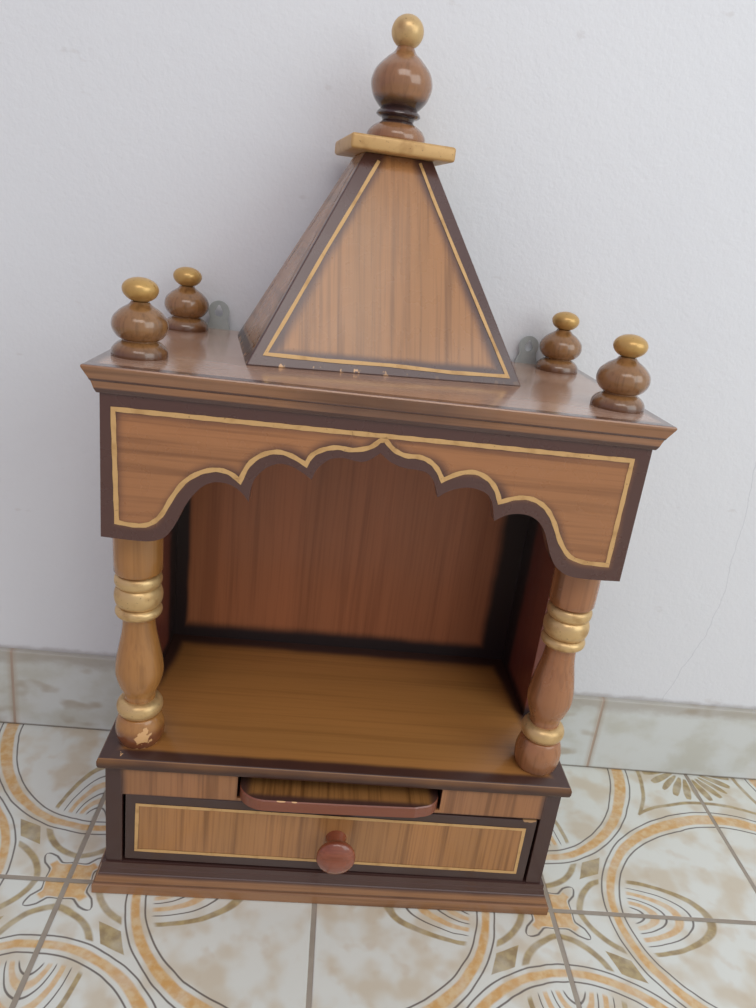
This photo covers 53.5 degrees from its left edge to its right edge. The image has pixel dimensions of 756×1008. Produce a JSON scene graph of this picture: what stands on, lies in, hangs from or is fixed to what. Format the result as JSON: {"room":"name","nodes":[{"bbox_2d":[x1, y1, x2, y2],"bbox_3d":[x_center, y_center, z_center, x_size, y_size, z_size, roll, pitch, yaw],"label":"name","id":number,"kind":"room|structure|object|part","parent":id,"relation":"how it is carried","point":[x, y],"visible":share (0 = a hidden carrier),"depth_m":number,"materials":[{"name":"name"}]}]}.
{"room":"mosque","nodes":[
{"label":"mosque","id":0,"kind":"room"},
{"bbox_2d":[0,0,755,709],"bbox_3d":[0.100,-0.974,0.413,4.000,2.600,0.100,6,20,-4],"label":"wall","id":1,"kind":"structure","parent":0,"point":[602,172],"depth_m":0.62,"materials":[{"name":"paint"}]},
{"bbox_2d":[0,647,755,779],"bbox_3d":[-0.045,0.218,0.787,4.000,0.087,0.007,6,20,-4],"label":"baseboard","id":2,"kind":"structure","parent":1,"relation":"attached to","point":[38,687],"depth_m":0.80,"materials":[{"name":"tile"}]},
{"bbox_2d":[0,722,755,1007],"bbox_3d":[-0.016,0.675,-0.266,4.000,0.050,2.498,6,20,-4],"label":"floor","id":3,"kind":"structure","parent":0,"point":[649,878],"depth_m":0.60,"materials":[{"name":"tile"}]},
{"bbox_2d":[80,13,676,914],"bbox_3d":[-0.009,-0.015,0.586,0.373,0.667,0.218,5,20,-5],"label":"shrine","id":4,"kind":"object","parent":3,"relation":"on","point":[363,548],"visible":1,"depth_m":0.58,"materials":[{"name":"brown wood"}]},
{"bbox_3d":[-0.186,0.012,0.639,0.012,0.277,0.094,5,20,-5],"label":"panel","id":5,"kind":"part","parent":4,"relation":"part of","materials":[{"name":"brown wood"}]},
{"bbox_3d":[-0.136,-0.159,0.640,0.020,0.028,0.002,5,20,-5],"label":"hanging plate","id":6,"kind":"part","parent":4,"relation":"part of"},
{"bbox_3d":[-0.040,0.241,0.674,0.324,0.064,0.160,6,20,-5],"label":"drawer","id":7,"kind":"part","parent":4,"relation":"part of","materials":[{"name":"brown wood"}]},
{"bbox_2d":[96,634,571,797],"bbox_3d":[-0.033,0.177,0.662,0.364,0.010,0.191,5,20,-5],"label":"shelf","id":8,"kind":"object","parent":4,"relation":"attached to","point":[447,718],"depth_m":0.63,"materials":[{"name":"brown wood"}]},
{"bbox_3d":[-0.033,0.272,0.587,0.030,0.030,0.026,6,20,-5],"label":"knob","id":9,"kind":"part","parent":4,"relation":"part of","materials":[{"name":"brown wood"}]},
{"bbox_2d":[239,777,437,817],"bbox_3d":[-0.032,0.213,0.630,0.156,0.010,0.123,5,20,-5],"label":"tray","id":10,"kind":"object","parent":4,"relation":"on","point":[279,795],"depth_m":0.58,"materials":[{"name":"brown wood"}]},
{"bbox_3d":[-0.021,0.011,0.700,0.350,0.277,0.006,5,20,-5],"label":"panel","id":11,"kind":"part","parent":4,"relation":"part of","materials":[{"name":"brown wood"}]},
{"bbox_3d":[0.001,-0.093,0.559,0.368,0.018,0.209,5,20,-5],"label":"cornice","id":12,"kind":"part","parent":4,"relation":"part of","materials":[{"name":"brown wood"}]},
{"bbox_3d":[0.132,-0.134,0.662,0.020,0.028,0.001,5,20,-5],"label":"hanging plate","id":13,"kind":"part","parent":4,"relation":"part of","materials":[{"name":"metal"}]},
{"bbox_3d":[0.149,0.044,0.667,0.012,0.277,0.094,5,20,-5],"label":"panel","id":14,"kind":"part","parent":4,"relation":"part of","materials":[{"name":"brown wood"}]}
]}

